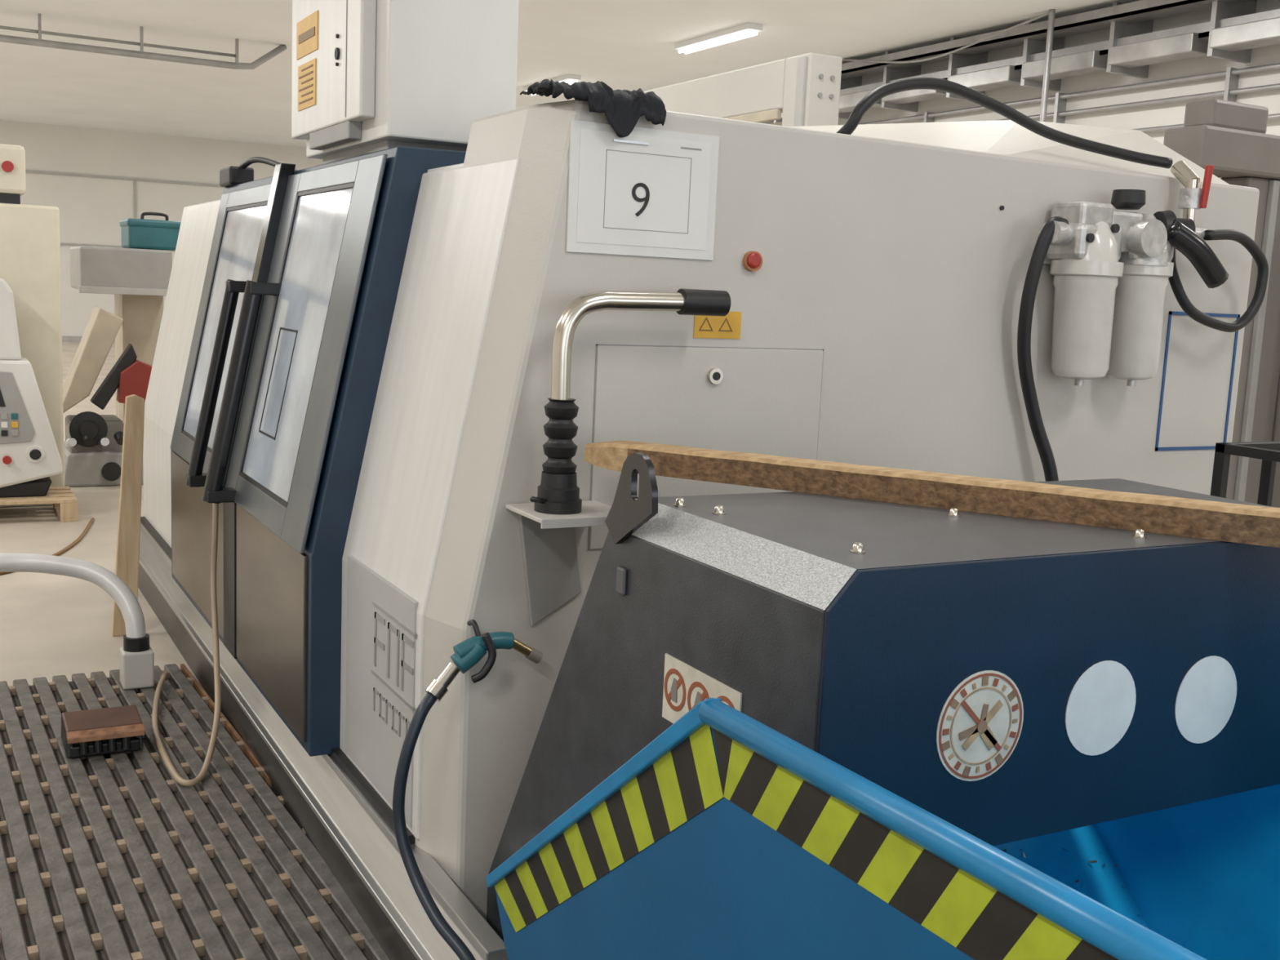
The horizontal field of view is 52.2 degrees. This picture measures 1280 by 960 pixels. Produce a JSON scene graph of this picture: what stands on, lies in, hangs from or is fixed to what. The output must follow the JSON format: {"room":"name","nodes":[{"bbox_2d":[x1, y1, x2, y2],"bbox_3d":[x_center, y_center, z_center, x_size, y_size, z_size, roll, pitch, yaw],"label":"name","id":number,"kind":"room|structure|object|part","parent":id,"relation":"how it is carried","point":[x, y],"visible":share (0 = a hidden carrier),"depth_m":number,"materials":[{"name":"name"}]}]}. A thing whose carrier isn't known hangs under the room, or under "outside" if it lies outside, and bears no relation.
{"room":"metal workshop","nodes":[
{"label":"metal workshop","id":0,"kind":"room"},
{"bbox_2d":[0,341,202,687],"bbox_3d":[-4.390,-0.346,12.520,16.200,0.100,34.000,-2,9,-28],"label":"floor","id":1,"kind":"structure","parent":0,"point":[51,624],"depth_m":6.30,"materials":[{"name":"concrete"}]},
{"bbox_2d":[0,143,64,506],"bbox_3d":[-4.907,-0.999,8.354,2.170,2.340,0.650,-2,9,-28],"label":"machine","id":2,"kind":"object","parent":1,"relation":"on","point":[30,239],"visible":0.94,"depth_m":8.49,"materials":[{"name":"beige paint"}]},
{"bbox_2d":[0,486,77,522],"bbox_3d":[-4.221,0.169,8.178,1.240,0.142,0.550,-2,9,-28],"label":"pallet","id":3,"kind":"object","parent":1,"relation":"on","point":[64,502],"visible":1,"depth_m":8.21,"materials":[{"name":"brown wood"}]},
{"bbox_2d":[0,278,62,497],"bbox_3d":[-4.194,-0.571,8.061,1.119,1.358,0.420,-2,9,-28],"label":"control console","id":4,"kind":"object","parent":3,"relation":"on","point":[29,455],"visible":1,"depth_m":8.10,"materials":[{"name":"beige paint"}]},
{"bbox_2d":[0,517,94,574],"bbox_3d":[-3.423,0.402,7.246,0.482,0.019,2.060,4,8,10],"label":"cable","id":5,"kind":"object","parent":1,"relation":"on","point":[92,519],"visible":0.64,"depth_m":7.53,"materials":[{"name":"beige rubber"}]},
{"bbox_2d":[62,245,172,486],"bbox_3d":[-4.018,-0.884,9.930,0.817,1.740,1.090,-2,9,-28],"label":"machine","id":6,"kind":"object","parent":1,"relation":"on","point":[139,279],"visible":0.81,"depth_m":9.58,"materials":[{"name":"beige metal"}]},
{"bbox_3d":[-3.861,-0.760,9.582,0.314,0.481,0.120,-2,9,-28],"label":"dark arm","id":7,"kind":"part","parent":6,"relation":"part of","materials":[{"name":"black rubber"}]},
{"bbox_2d":[119,212,181,250],"bbox_3d":[-3.720,-1.894,9.944,0.400,0.275,0.470,-2,9,-28],"label":"tool case","id":8,"kind":"object","parent":6,"relation":"on","point":[137,233],"visible":0.94,"depth_m":9.75,"materials":[{"name":"teal paint"}]},
{"bbox_3d":[-3.718,-1.944,9.937,0.400,0.060,0.470,-2,9,-28],"label":"lid","id":9,"kind":"part","parent":8,"relation":"part of","materials":[{"name":"teal paint"}]},
{"bbox_3d":[-3.633,-1.974,9.777,0.202,0.060,0.024,-2,9,-28],"label":"handle","id":10,"kind":"part","parent":8,"relation":"part of","materials":[{"name":"black plastic"}]},
{"bbox_2d":[111,394,145,636],"bbox_3d":[-2.228,0.157,5.684,0.145,1.059,0.035,-2,9,-28],"label":"wooden plank","id":11,"kind":"object","parent":1,"relation":"on","point":[127,554],"visible":0.82,"depth_m":5.67,"materials":[{"name":"brown wood"}]},
{"bbox_2d":[0,663,389,959],"bbox_3d":[-2.036,1.127,2.591,3.212,0.044,4.504,-2,9,-28],"label":"floor grating","id":12,"kind":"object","parent":1,"relation":"on","point":[108,856],"depth_m":3.55,"materials":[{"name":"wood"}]},
{"bbox_2d":[0,553,154,689],"bbox_3d":[-2.783,0.522,4.601,1.988,0.510,0.345,-1,9,-25],"label":"pipe","id":13,"kind":"object","parent":12,"relation":"on","point":[136,656],"visible":1,"depth_m":4.89,"materials":[{"name":"grey metal"}]},
{"bbox_2d":[61,705,144,758],"bbox_3d":[-1.764,0.818,4.283,0.230,0.102,0.268,-2,9,-28],"label":"brush","id":14,"kind":"object","parent":12,"relation":"on","point":[120,729],"visible":1,"depth_m":4.21,"materials":[{"name":"brown wood"}]},
{"bbox_2d":[151,502,221,786],"bbox_3d":[-1.538,0.449,4.417,0.227,0.812,1.124,0,9,-18],"label":"cable","id":15,"kind":"object","parent":12,"relation":"on","point":[164,755],"visible":0.97,"depth_m":4.48,"materials":[{"name":"beige rubber"}]},
{"bbox_2d":[137,99,1259,959],"bbox_3d":[-0.408,-0.292,5.303,2.779,2.220,5.080,-2,9,-28],"label":"cnc lathe","id":16,"kind":"object","parent":1,"relation":"on","point":[352,362],"visible":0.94,"depth_m":3.40,"materials":[{"name":"beige paint"}]},
{"bbox_3d":[-2.058,-0.520,6.391,0.515,1.650,1.480,-2,9,-28],"label":"panel","id":17,"kind":"part","parent":16,"relation":"part of","materials":[{"name":"beige paint"}]},
{"bbox_3d":[-1.729,-0.096,5.099,0.028,0.088,0.800,-2,9,-28],"label":"door rail","id":18,"kind":"part","parent":16,"relation":"part of","materials":[{"name":"metal"}]},
{"bbox_3d":[-1.734,0.224,5.116,0.012,0.535,1.140,-2,9,-28],"label":"door","id":19,"kind":"part","parent":16,"relation":"part of","materials":[{"name":"grey metal"}]},
{"bbox_2d":[219,165,253,186],"bbox_3d":[-1.688,-1.266,5.464,0.100,0.075,0.220,-2,9,-28],"label":"switch","id":20,"kind":"object","parent":16,"relation":"attached to","point":[230,176],"depth_m":5.37,"materials":[{"name":"black plastic"}]},
{"bbox_3d":[-1.508,-1.097,5.050,0.024,0.065,0.800,-2,9,-28],"label":"door rail","id":21,"kind":"part","parent":16,"relation":"part of","materials":[{"name":"metal"}]},
{"bbox_3d":[-1.188,0.076,4.082,0.028,0.088,0.670,-2,9,-28],"label":"door rail","id":22,"kind":"part","parent":16,"relation":"part of","materials":[{"name":"metal"}]},
{"bbox_3d":[-1.147,0.407,4.033,0.012,0.535,0.910,-2,9,-28],"label":"door","id":23,"kind":"part","parent":16,"relation":"part of","materials":[{"name":"grey metal"}]},
{"bbox_2d":[170,146,466,756],"bbox_3d":[-1.183,-0.245,4.698,0.600,1.690,2.370,-2,9,-28],"label":"door","id":24,"kind":"structure","parent":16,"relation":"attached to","point":[304,273],"depth_m":3.94,"materials":[{"name":"paint"}]},
{"bbox_2d":[138,521,508,959],"bbox_3d":[-1.529,0.711,4.861,0.120,0.262,5.080,-2,9,-28],"label":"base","id":25,"kind":"object","parent":16,"relation":"on","point":[355,839],"depth_m":3.51,"materials":[{"name":"metal"}]},
{"bbox_3d":[-0.964,-0.935,4.032,0.024,0.065,0.670,-2,9,-28],"label":"door rail","id":26,"kind":"part","parent":16,"relation":"part of","materials":[{"name":"metal"}]},
{"bbox_3d":[-0.668,0.519,3.341,0.010,0.555,0.560,-2,9,-28],"label":"badge panel","id":27,"kind":"part","parent":16,"relation":"part of","materials":[{"name":"white metal"}]},
{"bbox_2d":[291,0,519,164],"bbox_3d":[-0.751,-1.432,4.024,0.432,0.890,0.920,-2,9,-28],"label":"electrical cabinet","id":28,"kind":"object","parent":16,"relation":"on","point":[369,76],"visible":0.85,"depth_m":3.69,"materials":[{"name":"white metal"}]},
{"bbox_3d":[-0.430,0.007,3.410,0.515,1.610,0.675,-2,9,-28],"label":"panel","id":29,"kind":"part","parent":16,"relation":"part of","materials":[{"name":"beige paint"}]},
{"bbox_2d":[392,619,542,959],"bbox_3d":[-0.396,0.752,2.768,0.272,0.851,0.499,4,8,7],"label":"air hose","id":30,"kind":"object","parent":16,"relation":"attached to","point":[468,653],"visible":1,"depth_m":2.78,"materials":[{"name":"black rubber"}]},
{"bbox_2d":[520,79,666,137],"bbox_3d":[-0.107,-0.829,2.937,0.285,0.122,0.204,-2,9,-28],"label":"rag","id":31,"kind":"object","parent":16,"relation":"on","point":[623,108],"visible":0.99,"depth_m":2.88,"materials":[{"name":"black fabric"}]},
{"bbox_2d":[505,288,730,626],"bbox_3d":[-0.039,-0.042,2.929,0.483,0.777,0.204,-2,9,-28],"label":"handle","id":32,"kind":"object","parent":16,"relation":"attached to","point":[548,525],"visible":0.98,"depth_m":2.84,"materials":[{"name":"silver metal"}]},
{"bbox_3d":[-0.217,0.044,2.803,0.012,0.021,0.047,8,10,34],"label":"clamp lever","id":33,"kind":"part","parent":32,"relation":"part of","materials":[{"name":"black plastic"}]},
{"bbox_3d":[-0.156,0.070,2.886,0.225,0.010,0.198,-2,9,-28],"label":"bracket plate","id":34,"kind":"part","parent":32,"relation":"part of","materials":[{"name":"beige paint"}]},
{"bbox_2d":[565,120,719,260],"bbox_3d":[0.011,-0.652,2.964,0.380,0.284,0.012,-2,9,-28],"label":"paper sign","id":35,"kind":"object","parent":16,"relation":"attached to","point":[646,192],"visible":1,"depth_m":2.96,"materials":[{"name":"paper"}]},
{"bbox_2d":[693,311,742,338],"bbox_3d":[0.185,-0.370,3.112,0.130,0.065,0.003,-2,9,-28],"label":"warning sticker","id":36,"kind":"object","parent":16,"relation":"on","point":[729,326],"visible":0.97,"depth_m":3.11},
{"bbox_2d":[835,77,1173,168],"bbox_3d":[0.989,-0.923,3.531,1.168,0.266,0.209,0,9,-16],"label":"air hose","id":37,"kind":"object","parent":16,"relation":"attached to","point":[876,95],"visible":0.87,"depth_m":3.50,"materials":[{"name":"black rubber"}]},
{"bbox_2d":[1017,160,1268,481],"bbox_3d":[1.430,-0.335,3.680,0.919,1.139,0.225,-2,9,-28],"label":"filter","id":38,"kind":"object","parent":16,"relation":"attached to","point":[1111,269],"visible":0.96,"depth_m":3.54,"materials":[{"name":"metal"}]},
{"bbox_3d":[1.260,-0.633,3.638,0.390,0.080,0.028,-2,9,-28],"label":"plate","id":39,"kind":"part","parent":38,"relation":"part of","materials":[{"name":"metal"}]},
{"bbox_3d":[1.110,-0.655,3.461,0.083,0.068,0.068,-5,11,-42],"label":"knob","id":40,"kind":"part","parent":38,"relation":"part of","materials":[{"name":"metal"}]},
{"bbox_2d":[1050,275,1118,379],"bbox_3d":[1.205,-0.421,3.564,0.167,0.289,0.167,-2,9,-28],"label":"bowl","id":41,"kind":"object","parent":38,"relation":"on","point":[1084,305],"depth_m":3.51,"materials":[{"name":"white plastic"}]},
{"bbox_3d":[1.338,-0.768,3.578,0.089,0.050,0.089,-2,9,-28],"label":"regulator knob","id":42,"kind":"part","parent":38,"relation":"part of","materials":[{"name":"black plastic"}]},
{"bbox_2d":[1107,275,1168,380],"bbox_3d":[1.386,-0.432,3.661,0.155,0.299,0.155,-2,9,-28],"label":"bowl","id":43,"kind":"object","parent":38,"relation":"on","point":[1140,300],"depth_m":3.61,"materials":[{"name":"white plastic"}]},
{"bbox_3d":[1.534,-0.624,3.609,0.218,0.181,0.067,0,9,-19],"label":"black lever","id":44,"kind":"part","parent":38,"relation":"part of","materials":[{"name":"black plastic"}]},
{"bbox_3d":[1.598,-0.827,3.683,0.030,0.120,0.013,-2,9,-28],"label":"valve handle","id":45,"kind":"part","parent":38,"relation":"part of","materials":[{"name":"red plastic"}]},
{"bbox_2d":[1155,311,1239,450],"bbox_3d":[1.685,-0.296,3.943,0.312,0.414,0.004,-2,9,-28],"label":"frame","id":46,"kind":"object","parent":16,"relation":"attached to","point":[1171,313],"visible":0.75,"depth_m":3.93,"materials":[{"name":"blue metal"}]},
{"bbox_2d":[643,52,842,126],"bbox_3d":[-0.326,-1.096,8.846,0.220,2.800,5.010,-2,9,-28],"label":"enclosure","id":47,"kind":"object","parent":1,"relation":"on","point":[805,88],"visible":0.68,"depth_m":6.74,"materials":[{"name":"beige paint"}]},
{"bbox_3d":[-0.412,-2.225,8.757,0.030,0.050,4.750,-2,9,-28],"label":"beam trim","id":48,"kind":"part","parent":47,"relation":"part of","materials":[{"name":"beige metal"}]},
{"bbox_3d":[-0.396,-0.965,8.963,0.020,2.500,4.780,-2,9,-28],"label":"panel","id":49,"kind":"part","parent":47,"relation":"part of","materials":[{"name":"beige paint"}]},
{"bbox_3d":[0.790,-1.712,6.534,0.020,0.780,0.060,-2,9,-28],"label":"post","id":50,"kind":"part","parent":47,"relation":"part of","materials":[{"name":"white metal"}]},
{"bbox_3d":[0.814,-0.745,6.781,0.200,2.800,0.220,-2,9,-28],"label":"post","id":51,"kind":"part","parent":47,"relation":"part of","materials":[{"name":"white metal"}]},
{"bbox_2d":[485,697,1279,959],"bbox_3d":[0.835,0.815,2.062,1.577,1.072,1.859,-2,9,-28],"label":"tipping skip","id":52,"kind":"object","parent":1,"relation":"on","point":[726,836],"visible":0.83,"depth_m":1.79,"materials":[{"name":"blue paint"}]},
{"bbox_3d":[0.153,0.781,1.708,0.006,0.920,1.790,-2,9,-28],"label":"plate","id":53,"kind":"part","parent":52,"relation":"part of","materials":[{"name":"blue paint"}]},
{"bbox_3d":[1.502,0.736,2.437,0.006,0.920,1.790,-2,9,-28],"label":"plate","id":54,"kind":"part","parent":52,"relation":"part of","materials":[{"name":"blue metal"}]},
{"bbox_2d":[486,452,1279,941],"bbox_3d":[0.520,0.578,2.742,1.313,1.317,1.222,-2,9,-28],"label":"conveyor","id":55,"kind":"object","parent":1,"relation":"on","point":[1007,679],"visible":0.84,"depth_m":2.13,"materials":[{"name":"blue metal"}]},
{"bbox_2d":[584,440,1279,547],"bbox_3d":[0.654,0.029,2.437,1.724,0.059,0.075,7,9,27],"label":"wooden beam","id":56,"kind":"structure","parent":55,"relation":"on","point":[1255,525],"depth_m":2.43,"materials":[{"name":"brown wood"}]},
{"bbox_2d":[1210,441,1279,506],"bbox_3d":[1.858,0.558,3.425,0.710,1.280,0.420,-2,9,-28],"label":"rack","id":57,"kind":"object","parent":1,"relation":"on","point":[1268,452],"visible":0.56,"depth_m":3.35,"materials":[{"name":"black metal"}]},
{"bbox_2d":[1219,176,1279,503],"bbox_3d":[3.524,-0.441,7.235,1.300,2.310,0.350,-2,9,-28],"label":"column","id":58,"kind":"structure","parent":1,"relation":"on","point":[1266,399],"depth_m":6.86,"materials":[{"name":"grey metal"}]},
{"bbox_2d":[1163,124,1279,180],"bbox_3d":[3.438,-1.666,6.865,1.730,0.210,0.250,-2,9,-28],"label":"beam","id":59,"kind":"structure","parent":58,"relation":"on","point":[1233,153],"depth_m":6.47,"materials":[{"name":"white metal"}]},
{"bbox_2d":[1183,98,1268,133],"bbox_3d":[2.960,-1.825,6.594,0.420,0.140,0.180,-2,9,-28],"label":"motor","id":60,"kind":"object","parent":59,"relation":"on","point":[1211,112],"visible":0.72,"depth_m":6.50,"materials":[{"name":"beige paint"}]},
{"bbox_2d":[1234,180,1279,501],"bbox_3d":[3.196,-0.394,6.845,0.050,2.300,0.030,-2,9,-28],"label":"pillar","id":61,"kind":"structure","parent":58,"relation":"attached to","point":[1274,185],"depth_m":6.79,"materials":[{"name":"grey metal"}]},
{"bbox_2d":[1271,379,1279,507],"bbox_3d":[3.741,-0.374,7.048,0.700,2.250,0.200,-2,9,-28],"label":"column","id":62,"kind":"structure","parent":1,"relation":"on","point":[1276,494],"depth_m":6.96,"materials":[{"name":"beige paint"}]},
{"bbox_2d":[0,13,287,69],"bbox_3d":[-8.590,-5.105,14.026,9.523,0.380,0.078,-2,9,-28],"label":"ceiling pipe","id":63,"kind":"object","parent":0,"point":[4,38],"depth_m":15.44,"materials":[{"name":"grey metal"}]},
{"bbox_2d":[0,120,323,336],"bbox_3d":[-12.372,-5.093,26.996,16.200,4.420,0.100,-2,9,-28],"label":"wall","id":64,"kind":"structure","parent":0,"point":[91,210],"depth_m":27.49,"materials":[{"name":"paint"}]},
{"bbox_2d":[62,335,115,342],"bbox_3d":[-12.439,-2.958,27.252,16.200,0.120,0.020,-2,9,-28],"label":"baseboard","id":65,"kind":"structure","parent":64,"relation":"attached to","point":[64,338],"depth_m":27.50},
{"bbox_2d":[60,243,122,248],"bbox_3d":[-12.347,-4.894,26.962,16.200,0.040,0.040,-2,9,-28],"label":"trim","id":66,"kind":"structure","parent":64,"relation":"attached to","point":[69,244],"depth_m":27.39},
{"bbox_2d":[25,169,225,187],"bbox_3d":[-12.284,-6.303,26.758,16.200,0.050,0.040,-2,9,-28],"label":"trim","id":67,"kind":"structure","parent":64,"relation":"attached to","point":[26,171],"depth_m":27.48,"materials":[{"name":"grey metal"}]},
{"bbox_2d":[133,180,137,218],"bbox_3d":[-11.990,-4.601,27.213,13.050,3.420,0.030,-2,9,-28],"label":"trim","id":68,"kind":"structure","parent":64,"relation":"attached to","point":[135,181],"depth_m":27.68,"materials":[{"name":"grey metal"}]},
{"bbox_2d":[0,0,1140,147],"bbox_3d":[-4.188,-4.815,11.871,16.200,0.100,34.000,-2,9,-28],"label":"ceiling","id":69,"kind":"structure","parent":0,"point":[628,45],"depth_m":15.57,"materials":[{"name":"paint"}]},
{"bbox_2d":[523,74,581,95],"bbox_3d":[-1.242,-5.497,18.203,0.180,0.105,1.560,-2,9,-28],"label":"ceiling lamp","id":70,"kind":"object","parent":69,"relation":"attached to","point":[569,78],"depth_m":17.60,"materials":[{"name":"white plastic"}]},
{"bbox_2d":[674,22,763,53],"bbox_3d":[0.844,-4.849,14.383,0.180,0.105,1.560,-2,9,-28],"label":"ceiling lamp","id":71,"kind":"object","parent":69,"relation":"attached to","point":[748,29],"depth_m":14.24,"materials":[{"name":"white plastic"}]},
{"bbox_2d":[760,0,1279,124],"bbox_3d":[4.314,-4.172,12.591,0.600,0.620,25.000,-2,9,-28],"label":"cable tray","id":72,"kind":"object","parent":69,"relation":"hanging from","point":[1234,28],"visible":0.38,"depth_m":12.39,"materials":[{"name":"metal"}]},
{"bbox_2d":[838,0,1279,144],"bbox_3d":[2.878,-2.820,16.069,0.100,4.420,34.000,-2,9,-28],"label":"wall","id":73,"kind":"structure","parent":0,"point":[1171,113],"depth_m":12.53,"materials":[{"name":"paint"}]},
{"bbox_2d":[842,8,1279,133],"bbox_3d":[3.770,-4.021,13.472,0.729,1.220,27.000,-2,9,-28],"label":"conduit","id":74,"kind":"object","parent":73,"relation":"attached to","point":[1230,92],"visible":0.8,"depth_m":12.49,"materials":[{"name":"grey metal"}]}
]}

